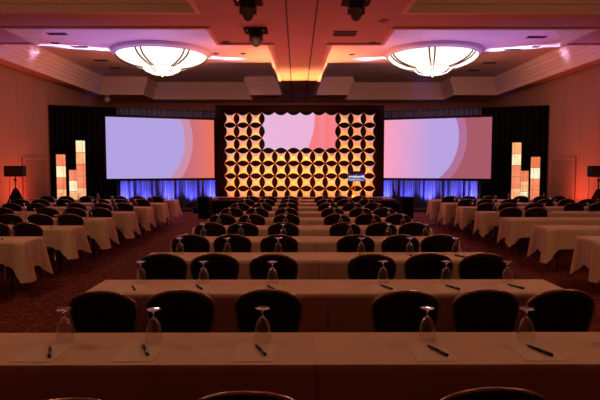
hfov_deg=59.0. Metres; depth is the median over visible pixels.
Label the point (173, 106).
wall
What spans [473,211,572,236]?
tablecloth
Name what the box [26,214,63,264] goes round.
banquet chair
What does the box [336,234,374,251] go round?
banquet chair
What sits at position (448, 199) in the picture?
banquet chair
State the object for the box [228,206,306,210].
tablecloth
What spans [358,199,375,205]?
banquet chair
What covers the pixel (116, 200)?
banquet chair
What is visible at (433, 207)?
tablecloth
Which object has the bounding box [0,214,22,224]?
banquet chair
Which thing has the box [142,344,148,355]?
ballpoint pen
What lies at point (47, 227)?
paper sheet
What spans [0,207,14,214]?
banquet chair
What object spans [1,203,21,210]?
banquet chair
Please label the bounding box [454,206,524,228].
tablecloth
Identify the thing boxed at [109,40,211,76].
chandelier
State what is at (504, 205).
banquet chair
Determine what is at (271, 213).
tablecloth
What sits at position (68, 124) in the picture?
drape
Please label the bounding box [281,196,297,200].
banquet chair
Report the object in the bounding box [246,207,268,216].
banquet chair
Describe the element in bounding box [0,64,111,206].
wall
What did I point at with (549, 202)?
banquet chair
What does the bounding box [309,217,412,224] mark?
tablecloth
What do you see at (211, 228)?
banquet chair
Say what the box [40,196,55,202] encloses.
banquet chair
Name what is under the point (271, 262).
water goblet
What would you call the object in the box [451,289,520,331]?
banquet chair
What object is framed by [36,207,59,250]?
banquet chair
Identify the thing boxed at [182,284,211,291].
paper sheet
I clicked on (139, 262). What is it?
water goblet
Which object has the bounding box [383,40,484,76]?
chandelier
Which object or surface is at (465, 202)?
banquet chair
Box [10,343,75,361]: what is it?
paper sheet
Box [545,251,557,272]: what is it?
folding table
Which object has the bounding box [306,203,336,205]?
tablecloth
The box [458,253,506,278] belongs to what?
banquet chair
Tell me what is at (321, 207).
banquet chair
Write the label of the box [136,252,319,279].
tablecloth
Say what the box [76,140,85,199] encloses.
column
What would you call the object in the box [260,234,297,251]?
banquet chair
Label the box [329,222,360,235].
banquet chair
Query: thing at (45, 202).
banquet chair
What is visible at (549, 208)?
tablecloth
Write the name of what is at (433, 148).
projection screen
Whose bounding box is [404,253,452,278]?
banquet chair
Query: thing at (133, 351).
paper sheet
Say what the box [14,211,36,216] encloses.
tablecloth
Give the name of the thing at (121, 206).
banquet chair
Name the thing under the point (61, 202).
banquet chair
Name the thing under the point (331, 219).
banquet chair
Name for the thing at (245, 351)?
paper sheet
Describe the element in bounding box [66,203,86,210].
banquet chair
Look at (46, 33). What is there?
ceiling vent
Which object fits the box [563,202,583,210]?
banquet chair
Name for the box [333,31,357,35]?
ceiling vent
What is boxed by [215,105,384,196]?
backdrop
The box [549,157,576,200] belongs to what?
door
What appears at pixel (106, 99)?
dome camera
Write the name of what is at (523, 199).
banquet chair
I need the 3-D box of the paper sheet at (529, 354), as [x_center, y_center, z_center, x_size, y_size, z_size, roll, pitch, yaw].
[1.290,0.831,2.920,0.216,0.001,0.300,0,4,-1]
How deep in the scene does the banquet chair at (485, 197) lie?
15.47 m
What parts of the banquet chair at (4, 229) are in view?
backrest, leg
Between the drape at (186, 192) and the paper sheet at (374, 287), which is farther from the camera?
the drape at (186, 192)
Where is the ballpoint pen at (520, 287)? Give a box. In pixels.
[507,284,524,288]
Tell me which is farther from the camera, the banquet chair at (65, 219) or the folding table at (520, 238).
the folding table at (520, 238)
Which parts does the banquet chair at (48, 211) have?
backrest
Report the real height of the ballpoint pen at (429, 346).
0.020 m
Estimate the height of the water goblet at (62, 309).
0.194 m
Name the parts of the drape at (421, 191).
drape panel, drape panel, drape panel, drape panel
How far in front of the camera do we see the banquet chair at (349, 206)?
12.50 m
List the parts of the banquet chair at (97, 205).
backrest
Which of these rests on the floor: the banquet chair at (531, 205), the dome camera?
the banquet chair at (531, 205)
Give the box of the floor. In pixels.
[0,206,599,332]
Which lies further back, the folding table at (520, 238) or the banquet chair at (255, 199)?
the banquet chair at (255, 199)
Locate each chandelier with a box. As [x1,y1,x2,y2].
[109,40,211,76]
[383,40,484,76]
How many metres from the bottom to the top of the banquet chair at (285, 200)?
0.931 m
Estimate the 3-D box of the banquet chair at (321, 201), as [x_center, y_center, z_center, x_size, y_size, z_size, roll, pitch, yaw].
[0.678,0.417,14.266,0.492,0.931,0.554,0,4,0]
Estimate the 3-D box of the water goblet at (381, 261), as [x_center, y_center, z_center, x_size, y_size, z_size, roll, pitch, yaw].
[0.727,0.629,4.636,0.096,0.194,0.096,-2,4,-31]
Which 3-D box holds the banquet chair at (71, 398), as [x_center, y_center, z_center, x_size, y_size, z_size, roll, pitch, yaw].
[-0.825,1.167,2.203,0.492,0.931,0.554,0,4,0]
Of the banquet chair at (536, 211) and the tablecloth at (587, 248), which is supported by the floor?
the banquet chair at (536, 211)
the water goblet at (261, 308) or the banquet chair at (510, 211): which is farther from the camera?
the banquet chair at (510, 211)
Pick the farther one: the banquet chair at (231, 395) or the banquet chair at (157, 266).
the banquet chair at (157, 266)
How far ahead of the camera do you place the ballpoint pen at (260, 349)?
2.88 m
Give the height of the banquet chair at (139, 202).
0.931 m
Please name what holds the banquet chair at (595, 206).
on the floor
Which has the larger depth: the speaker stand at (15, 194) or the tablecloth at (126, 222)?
the speaker stand at (15, 194)
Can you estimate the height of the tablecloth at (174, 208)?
0.483 m
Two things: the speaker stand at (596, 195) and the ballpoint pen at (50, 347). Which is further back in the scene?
the speaker stand at (596, 195)
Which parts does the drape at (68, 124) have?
drape panel, drape panel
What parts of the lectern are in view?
sign panel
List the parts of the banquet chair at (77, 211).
backrest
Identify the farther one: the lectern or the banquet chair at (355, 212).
the lectern
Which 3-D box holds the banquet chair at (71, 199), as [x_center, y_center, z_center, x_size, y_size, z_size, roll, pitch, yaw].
[-6.823,0.329,15.672,0.492,0.931,0.554,0,4,-1]
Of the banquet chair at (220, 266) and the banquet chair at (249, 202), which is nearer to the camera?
the banquet chair at (220, 266)
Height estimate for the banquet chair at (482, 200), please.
0.931 m
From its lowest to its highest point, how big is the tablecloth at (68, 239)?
0.483 m
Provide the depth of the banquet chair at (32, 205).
12.44 m
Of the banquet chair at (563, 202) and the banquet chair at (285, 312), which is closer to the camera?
the banquet chair at (285, 312)
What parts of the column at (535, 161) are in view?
shade panel, shade panel, shade panel, shade panel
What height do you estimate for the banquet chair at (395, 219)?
0.931 m
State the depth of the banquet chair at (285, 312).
3.66 m
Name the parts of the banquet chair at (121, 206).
backrest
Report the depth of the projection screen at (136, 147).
20.85 m
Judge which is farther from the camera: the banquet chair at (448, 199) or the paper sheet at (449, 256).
the banquet chair at (448, 199)
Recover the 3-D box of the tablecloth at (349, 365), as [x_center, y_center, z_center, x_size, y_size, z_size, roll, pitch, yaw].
[1.115,1.105,3.029,2.084,0.556,0.731,0,4,0]
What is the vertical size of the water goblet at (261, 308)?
0.194 m
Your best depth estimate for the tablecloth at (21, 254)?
7.23 m
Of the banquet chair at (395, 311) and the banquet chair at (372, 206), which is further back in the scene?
the banquet chair at (372, 206)
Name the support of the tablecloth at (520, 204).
on the folding table
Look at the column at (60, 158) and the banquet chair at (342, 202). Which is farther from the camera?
the column at (60, 158)
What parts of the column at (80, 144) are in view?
shade panel, shade panel, shade panel, shade panel, shade panel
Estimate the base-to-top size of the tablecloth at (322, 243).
0.549 m
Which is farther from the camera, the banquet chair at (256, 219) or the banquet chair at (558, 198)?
the banquet chair at (558, 198)
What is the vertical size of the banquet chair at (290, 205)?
0.931 m
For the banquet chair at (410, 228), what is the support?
on the floor
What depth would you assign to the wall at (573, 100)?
19.93 m
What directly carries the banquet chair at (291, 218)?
on the floor
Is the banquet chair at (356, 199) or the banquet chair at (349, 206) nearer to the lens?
the banquet chair at (349, 206)
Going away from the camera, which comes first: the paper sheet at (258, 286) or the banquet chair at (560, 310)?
the banquet chair at (560, 310)
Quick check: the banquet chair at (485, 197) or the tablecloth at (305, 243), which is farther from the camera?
the banquet chair at (485, 197)
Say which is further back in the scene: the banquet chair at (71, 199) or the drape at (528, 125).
the drape at (528, 125)
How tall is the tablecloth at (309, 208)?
0.483 m
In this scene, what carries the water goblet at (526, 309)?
on the tablecloth at (349, 365)
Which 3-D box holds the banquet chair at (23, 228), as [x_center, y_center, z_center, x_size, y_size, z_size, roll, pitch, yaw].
[-4.162,0.786,8.319,0.492,0.931,0.554,0,4,2]
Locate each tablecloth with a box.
[0,236,52,282]
[0,332,315,399]
[8,225,90,258]
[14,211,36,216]
[21,217,118,248]
[22,207,65,210]
[30,203,90,206]
[58,211,140,238]
[86,207,155,230]
[86,280,327,332]
[90,203,170,221]
[109,200,181,216]
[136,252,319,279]
[170,236,314,251]
[192,225,311,235]
[207,217,309,224]
[219,211,307,216]
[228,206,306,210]
[255,203,305,205]
[259,199,304,202]
[305,199,332,202]
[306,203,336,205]
[307,206,363,210]
[308,211,396,216]
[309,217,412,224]
[311,225,432,235]
[313,332,599,399]
[314,236,460,251]
[318,252,483,279]
[325,279,562,331]
[426,199,497,218]
[438,203,499,224]
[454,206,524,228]
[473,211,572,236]
[497,199,532,202]
[497,217,599,246]
[518,203,557,205]
[527,225,599,263]
[545,206,587,210]
[564,211,599,216]
[570,236,599,282]
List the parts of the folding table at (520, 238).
leg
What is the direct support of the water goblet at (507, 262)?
on the tablecloth at (349, 301)
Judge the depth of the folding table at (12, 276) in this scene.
7.33 m
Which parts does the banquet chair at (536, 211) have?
backrest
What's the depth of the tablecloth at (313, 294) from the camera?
4.26 m
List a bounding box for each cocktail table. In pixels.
[198,196,211,218]
[399,196,413,217]
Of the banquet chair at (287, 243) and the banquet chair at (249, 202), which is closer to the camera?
the banquet chair at (287, 243)
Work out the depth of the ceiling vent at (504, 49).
19.54 m
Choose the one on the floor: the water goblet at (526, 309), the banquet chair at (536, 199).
the banquet chair at (536, 199)
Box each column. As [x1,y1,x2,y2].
[56,154,66,199]
[69,170,77,199]
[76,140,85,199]
[511,142,521,198]
[520,170,528,196]
[530,157,539,198]
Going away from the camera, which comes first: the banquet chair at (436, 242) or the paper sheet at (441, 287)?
the paper sheet at (441, 287)
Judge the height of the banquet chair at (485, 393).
0.931 m
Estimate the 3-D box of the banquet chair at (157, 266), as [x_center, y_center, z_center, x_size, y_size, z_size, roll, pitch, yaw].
[-1.358,0.965,5.446,0.492,0.931,0.554,0,4,-1]
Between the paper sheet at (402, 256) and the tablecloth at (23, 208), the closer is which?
the paper sheet at (402, 256)
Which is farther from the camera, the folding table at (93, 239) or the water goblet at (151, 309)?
the folding table at (93, 239)
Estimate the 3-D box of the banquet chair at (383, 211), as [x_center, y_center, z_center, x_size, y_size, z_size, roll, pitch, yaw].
[1.754,0.600,11.311,0.492,0.931,0.554,0,4,0]
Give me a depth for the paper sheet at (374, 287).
4.42 m
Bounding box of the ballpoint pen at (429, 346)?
[427,345,448,356]
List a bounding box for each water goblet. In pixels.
[55,307,73,339]
[135,261,146,283]
[145,307,161,342]
[198,261,208,283]
[254,306,270,340]
[267,261,277,277]
[378,260,388,282]
[419,306,435,339]
[440,260,451,283]
[501,261,512,282]
[517,306,534,341]
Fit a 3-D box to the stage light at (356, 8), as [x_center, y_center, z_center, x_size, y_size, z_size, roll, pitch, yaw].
[1.196,-4.026,11.279,0.600,0.435,0.540,0,4,0]
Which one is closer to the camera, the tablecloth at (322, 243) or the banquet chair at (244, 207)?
the tablecloth at (322, 243)
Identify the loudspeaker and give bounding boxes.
[4,166,25,196]
[587,166,599,194]
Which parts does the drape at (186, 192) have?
drape panel, drape panel, drape panel, drape panel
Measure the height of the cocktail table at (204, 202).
0.720 m
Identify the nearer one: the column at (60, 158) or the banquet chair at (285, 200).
the banquet chair at (285, 200)
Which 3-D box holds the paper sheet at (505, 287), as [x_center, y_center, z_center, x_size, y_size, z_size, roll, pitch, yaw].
[1.780,0.736,4.449,0.216,0.001,0.300,0,4,0]
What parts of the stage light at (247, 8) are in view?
yoke arm, mounting plate, yoke arm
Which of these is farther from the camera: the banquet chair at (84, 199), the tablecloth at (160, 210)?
the banquet chair at (84, 199)
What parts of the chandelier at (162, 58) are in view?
lamp shade, lamp shade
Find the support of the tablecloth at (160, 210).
on the folding table
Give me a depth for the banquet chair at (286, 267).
5.14 m
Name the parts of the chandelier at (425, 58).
lamp shade, lamp shade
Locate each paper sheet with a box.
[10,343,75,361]
[42,226,59,228]
[110,342,165,361]
[113,284,148,291]
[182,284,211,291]
[232,342,275,361]
[254,284,281,289]
[369,284,397,291]
[399,255,410,258]
[404,342,458,360]
[432,284,466,291]
[445,255,465,258]
[494,284,531,291]
[504,342,567,360]
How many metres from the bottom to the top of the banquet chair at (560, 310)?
0.931 m
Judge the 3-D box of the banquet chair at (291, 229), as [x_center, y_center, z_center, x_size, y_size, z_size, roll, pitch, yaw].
[-0.250,0.783,8.374,0.492,0.931,0.554,0,4,2]
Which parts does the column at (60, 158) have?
shade panel, shade panel, shade panel, shade panel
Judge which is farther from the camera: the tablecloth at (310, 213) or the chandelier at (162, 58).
the chandelier at (162, 58)
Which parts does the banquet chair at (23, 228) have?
backrest, frame, seat, leg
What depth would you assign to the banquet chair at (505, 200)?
13.98 m
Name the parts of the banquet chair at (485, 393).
backrest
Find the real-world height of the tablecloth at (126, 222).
0.549 m
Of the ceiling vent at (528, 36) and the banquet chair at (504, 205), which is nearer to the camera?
the banquet chair at (504, 205)
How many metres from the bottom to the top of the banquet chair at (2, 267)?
0.931 m
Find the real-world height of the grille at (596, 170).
0.300 m
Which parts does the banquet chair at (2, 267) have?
leg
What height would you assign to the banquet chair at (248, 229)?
0.931 m
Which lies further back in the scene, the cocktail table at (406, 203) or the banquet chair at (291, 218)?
the cocktail table at (406, 203)
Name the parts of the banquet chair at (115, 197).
backrest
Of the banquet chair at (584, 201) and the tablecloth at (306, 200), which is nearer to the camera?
the banquet chair at (584, 201)
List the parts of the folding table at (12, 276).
leg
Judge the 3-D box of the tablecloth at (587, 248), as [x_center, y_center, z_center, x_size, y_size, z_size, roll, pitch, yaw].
[5.015,0.829,7.555,2.056,0.567,0.690,0,4,0]
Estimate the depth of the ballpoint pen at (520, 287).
4.43 m
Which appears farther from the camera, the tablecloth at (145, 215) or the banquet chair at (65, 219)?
the tablecloth at (145, 215)
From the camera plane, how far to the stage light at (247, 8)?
11.18 m
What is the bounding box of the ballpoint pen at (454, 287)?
[445,284,459,289]
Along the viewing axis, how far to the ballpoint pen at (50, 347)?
2.85 m
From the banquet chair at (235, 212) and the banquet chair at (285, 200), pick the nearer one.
the banquet chair at (235, 212)
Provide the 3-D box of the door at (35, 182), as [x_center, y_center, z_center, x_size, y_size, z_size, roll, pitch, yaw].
[-10.265,-0.575,20.597,0.100,2.120,1.900,0,4,0]
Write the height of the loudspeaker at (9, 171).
1.783 m
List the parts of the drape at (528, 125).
drape panel, drape panel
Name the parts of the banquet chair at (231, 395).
backrest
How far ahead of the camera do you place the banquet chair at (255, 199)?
15.40 m
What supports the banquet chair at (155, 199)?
on the floor
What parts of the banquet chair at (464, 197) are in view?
backrest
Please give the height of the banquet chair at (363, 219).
0.931 m
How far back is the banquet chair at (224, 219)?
9.54 m
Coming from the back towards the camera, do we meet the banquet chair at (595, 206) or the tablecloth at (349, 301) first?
the banquet chair at (595, 206)
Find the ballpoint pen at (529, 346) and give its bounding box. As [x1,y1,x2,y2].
[526,344,553,355]
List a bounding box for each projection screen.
[103,114,215,196]
[384,114,494,201]
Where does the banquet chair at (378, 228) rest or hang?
on the floor
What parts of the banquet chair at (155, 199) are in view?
backrest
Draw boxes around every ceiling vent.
[46,33,67,34]
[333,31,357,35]
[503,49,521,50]
[526,36,546,37]
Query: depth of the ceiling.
17.63 m
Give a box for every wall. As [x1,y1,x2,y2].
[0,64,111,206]
[112,103,484,198]
[485,64,599,202]
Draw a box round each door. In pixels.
[21,157,47,202]
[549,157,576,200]
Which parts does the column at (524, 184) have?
shade panel, shade panel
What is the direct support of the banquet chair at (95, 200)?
on the floor
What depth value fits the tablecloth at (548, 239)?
8.74 m
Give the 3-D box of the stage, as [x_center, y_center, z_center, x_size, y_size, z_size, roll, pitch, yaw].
[0.060,0.198,20.648,7.050,0.550,1.690,0,4,0]
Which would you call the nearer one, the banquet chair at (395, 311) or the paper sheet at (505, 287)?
the banquet chair at (395, 311)
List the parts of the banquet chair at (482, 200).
backrest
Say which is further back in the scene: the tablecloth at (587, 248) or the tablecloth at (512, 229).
the tablecloth at (512, 229)
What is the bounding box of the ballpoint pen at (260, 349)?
[255,344,266,355]
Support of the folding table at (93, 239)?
on the floor
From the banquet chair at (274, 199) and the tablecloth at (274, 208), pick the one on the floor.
the banquet chair at (274, 199)
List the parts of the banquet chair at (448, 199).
backrest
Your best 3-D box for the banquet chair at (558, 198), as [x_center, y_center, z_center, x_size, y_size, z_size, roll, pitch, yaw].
[7.577,0.323,15.765,0.492,0.931,0.554,0,4,-1]
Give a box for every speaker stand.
[7,177,22,202]
[591,177,599,202]
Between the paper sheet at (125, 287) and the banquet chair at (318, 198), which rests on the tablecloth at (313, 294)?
the paper sheet at (125, 287)
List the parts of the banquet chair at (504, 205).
backrest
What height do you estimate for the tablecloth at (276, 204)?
0.567 m
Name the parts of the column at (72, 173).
shade panel, shade panel, shade panel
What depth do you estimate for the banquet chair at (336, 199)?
15.41 m
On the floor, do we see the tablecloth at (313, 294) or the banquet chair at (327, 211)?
the banquet chair at (327, 211)
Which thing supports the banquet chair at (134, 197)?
on the floor
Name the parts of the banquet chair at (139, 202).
backrest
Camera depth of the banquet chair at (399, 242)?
6.61 m
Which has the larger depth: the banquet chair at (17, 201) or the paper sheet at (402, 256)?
the banquet chair at (17, 201)
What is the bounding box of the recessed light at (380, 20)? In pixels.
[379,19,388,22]
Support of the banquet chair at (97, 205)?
on the floor
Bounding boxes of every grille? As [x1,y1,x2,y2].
[4,167,20,175]
[593,167,599,175]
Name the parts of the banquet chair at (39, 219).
backrest, frame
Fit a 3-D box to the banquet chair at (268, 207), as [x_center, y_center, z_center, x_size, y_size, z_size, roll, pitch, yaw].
[-0.897,0.512,12.733,0.492,0.931,0.554,0,4,0]
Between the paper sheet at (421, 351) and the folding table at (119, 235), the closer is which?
the paper sheet at (421, 351)
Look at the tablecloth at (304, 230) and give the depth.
8.71 m
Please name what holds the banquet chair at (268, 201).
on the floor
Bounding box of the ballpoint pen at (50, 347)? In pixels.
[47,346,51,357]
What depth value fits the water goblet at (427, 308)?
3.09 m
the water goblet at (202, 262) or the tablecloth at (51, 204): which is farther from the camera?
the tablecloth at (51, 204)
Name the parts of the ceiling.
crown molding, crown molding, crown molding, crown molding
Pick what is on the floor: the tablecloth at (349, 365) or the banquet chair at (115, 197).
the banquet chair at (115, 197)
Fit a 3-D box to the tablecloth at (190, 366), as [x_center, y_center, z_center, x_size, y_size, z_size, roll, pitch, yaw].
[-0.933,1.090,2.999,2.033,0.522,0.631,0,4,0]
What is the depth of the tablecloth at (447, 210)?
14.61 m
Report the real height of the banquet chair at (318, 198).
0.931 m
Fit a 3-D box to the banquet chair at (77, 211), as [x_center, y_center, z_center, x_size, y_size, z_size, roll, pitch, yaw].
[-4.704,0.603,11.277,0.492,0.931,0.554,0,4,-1]
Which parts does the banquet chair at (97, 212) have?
backrest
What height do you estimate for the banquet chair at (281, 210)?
0.931 m
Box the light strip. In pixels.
[70,46,89,47]
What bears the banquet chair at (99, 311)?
on the floor
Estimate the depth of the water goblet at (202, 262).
4.60 m
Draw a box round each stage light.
[233,0,262,20]
[243,27,267,46]
[341,0,370,21]
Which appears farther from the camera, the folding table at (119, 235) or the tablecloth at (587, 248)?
the folding table at (119, 235)
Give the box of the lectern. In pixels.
[348,171,364,196]
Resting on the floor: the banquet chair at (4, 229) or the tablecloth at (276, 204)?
the banquet chair at (4, 229)
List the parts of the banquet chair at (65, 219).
backrest, frame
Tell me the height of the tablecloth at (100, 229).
0.549 m
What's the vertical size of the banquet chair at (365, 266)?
0.931 m
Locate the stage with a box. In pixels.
[212,197,395,213]
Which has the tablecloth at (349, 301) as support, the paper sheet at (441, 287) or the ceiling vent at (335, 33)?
the paper sheet at (441, 287)
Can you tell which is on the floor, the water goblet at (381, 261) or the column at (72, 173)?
the column at (72, 173)
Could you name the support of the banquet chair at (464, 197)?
on the floor
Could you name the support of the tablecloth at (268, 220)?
on the folding table
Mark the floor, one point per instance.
(31, 309)
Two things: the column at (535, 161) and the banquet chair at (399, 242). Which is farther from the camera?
the column at (535, 161)
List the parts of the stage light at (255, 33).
mounting plate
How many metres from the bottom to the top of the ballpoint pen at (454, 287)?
0.020 m
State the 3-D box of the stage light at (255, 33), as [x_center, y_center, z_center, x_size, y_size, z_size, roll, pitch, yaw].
[-1.138,-4.177,13.711,0.600,0.435,0.540,0,4,0]
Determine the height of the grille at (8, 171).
0.300 m
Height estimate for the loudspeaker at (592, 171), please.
1.783 m
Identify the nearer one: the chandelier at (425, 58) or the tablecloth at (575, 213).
the tablecloth at (575, 213)
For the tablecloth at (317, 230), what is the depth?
8.72 m
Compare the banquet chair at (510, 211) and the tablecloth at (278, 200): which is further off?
the tablecloth at (278, 200)
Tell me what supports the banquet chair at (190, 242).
on the floor
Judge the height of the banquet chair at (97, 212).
0.931 m
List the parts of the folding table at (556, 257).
leg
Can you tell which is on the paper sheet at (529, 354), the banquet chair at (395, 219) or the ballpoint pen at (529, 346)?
the ballpoint pen at (529, 346)
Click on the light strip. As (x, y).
(70, 46)
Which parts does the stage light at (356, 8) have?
mounting plate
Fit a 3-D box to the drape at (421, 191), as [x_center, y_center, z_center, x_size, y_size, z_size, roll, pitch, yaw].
[5.335,-1.844,23.554,5.004,4.285,0.238,1,4,19]
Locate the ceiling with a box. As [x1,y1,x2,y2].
[0,0,599,102]
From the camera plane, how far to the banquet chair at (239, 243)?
6.65 m
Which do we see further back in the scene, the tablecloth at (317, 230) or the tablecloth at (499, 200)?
the tablecloth at (499, 200)
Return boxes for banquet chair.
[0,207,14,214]
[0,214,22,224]
[0,223,11,281]
[0,264,7,297]
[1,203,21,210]
[12,199,29,206]
[12,222,56,281]
[26,203,46,210]
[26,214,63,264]
[31,199,49,206]
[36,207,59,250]
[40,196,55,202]
[47,397,99,399]
[54,199,71,206]
[56,214,91,264]
[58,196,74,202]
[63,207,92,241]
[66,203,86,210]
[68,290,137,332]
[79,196,94,202]
[89,207,118,251]
[91,199,109,205]
[91,203,111,241]
[111,196,127,202]
[111,199,129,206]
[113,203,138,240]
[129,196,145,202]
[132,199,154,233]
[138,253,186,279]
[145,289,215,332]
[147,196,167,226]
[171,234,209,251]
[190,253,238,279]
[194,222,225,235]
[197,391,294,399]
[209,214,235,224]
[213,234,251,251]
[220,207,243,216]
[227,222,258,235]
[230,203,249,210]
[234,289,302,332]
[237,199,254,205]
[239,214,264,224]
[244,196,258,202]
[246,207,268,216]
[249,254,297,279]
[252,203,271,210]
[257,199,274,205]
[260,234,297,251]
[261,196,276,202]
[268,222,298,235]
[273,213,299,224]
[275,207,297,215]
[278,203,297,210]
[280,199,298,205]
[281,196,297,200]
[314,196,330,202]
[316,199,334,205]
[318,203,337,210]
[321,207,343,216]
[324,214,349,224]
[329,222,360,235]
[333,196,348,202]
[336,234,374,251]
[337,199,354,205]
[342,203,361,210]
[347,253,396,279]
[349,207,371,216]
[351,196,366,202]
[355,213,380,224]
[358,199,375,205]
[364,203,383,210]
[365,222,396,235]
[370,290,439,331]
[372,207,394,216]
[381,234,419,251]
[385,213,410,224]
[398,222,429,235]
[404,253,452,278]
[420,234,458,251]
[438,196,457,226]
[440,387,546,399]
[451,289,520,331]
[453,199,475,233]
[456,196,476,225]
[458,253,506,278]
[470,203,496,240]
[472,199,494,230]
[481,196,496,202]
[491,202,517,238]
[492,207,521,250]
[500,199,518,204]
[513,196,528,202]
[516,207,547,250]
[524,203,544,210]
[525,289,594,331]
[533,196,548,202]
[537,199,554,205]
[551,196,565,202]
[557,199,574,205]
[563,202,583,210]
[578,199,595,205]
[588,203,599,210]
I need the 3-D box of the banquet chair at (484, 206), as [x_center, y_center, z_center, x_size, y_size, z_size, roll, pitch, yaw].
[4.427,0.509,12.786,0.492,0.931,0.554,0,4,-2]
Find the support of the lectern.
on the stage
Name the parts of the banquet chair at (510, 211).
backrest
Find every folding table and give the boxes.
[11,268,27,294]
[93,239,101,257]
[118,229,124,246]
[511,238,520,257]
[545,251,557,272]
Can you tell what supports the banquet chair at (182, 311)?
on the floor
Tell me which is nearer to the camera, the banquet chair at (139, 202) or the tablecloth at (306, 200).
the banquet chair at (139, 202)
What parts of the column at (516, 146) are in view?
shade panel, shade panel, shade panel, shade panel, shade panel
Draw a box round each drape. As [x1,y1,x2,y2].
[48,105,117,199]
[118,108,222,205]
[377,108,480,205]
[480,105,548,198]
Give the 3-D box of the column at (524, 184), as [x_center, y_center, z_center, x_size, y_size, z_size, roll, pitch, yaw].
[8.365,-0.281,19.768,0.265,1.636,0.265,0,4,1]
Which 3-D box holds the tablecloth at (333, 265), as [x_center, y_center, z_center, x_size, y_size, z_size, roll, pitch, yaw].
[1.268,0.879,6.077,2.121,0.483,0.813,0,4,0]
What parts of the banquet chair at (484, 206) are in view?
backrest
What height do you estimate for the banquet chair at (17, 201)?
0.931 m
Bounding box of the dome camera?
[104,95,109,101]
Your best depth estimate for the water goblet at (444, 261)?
4.61 m
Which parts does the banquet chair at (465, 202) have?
backrest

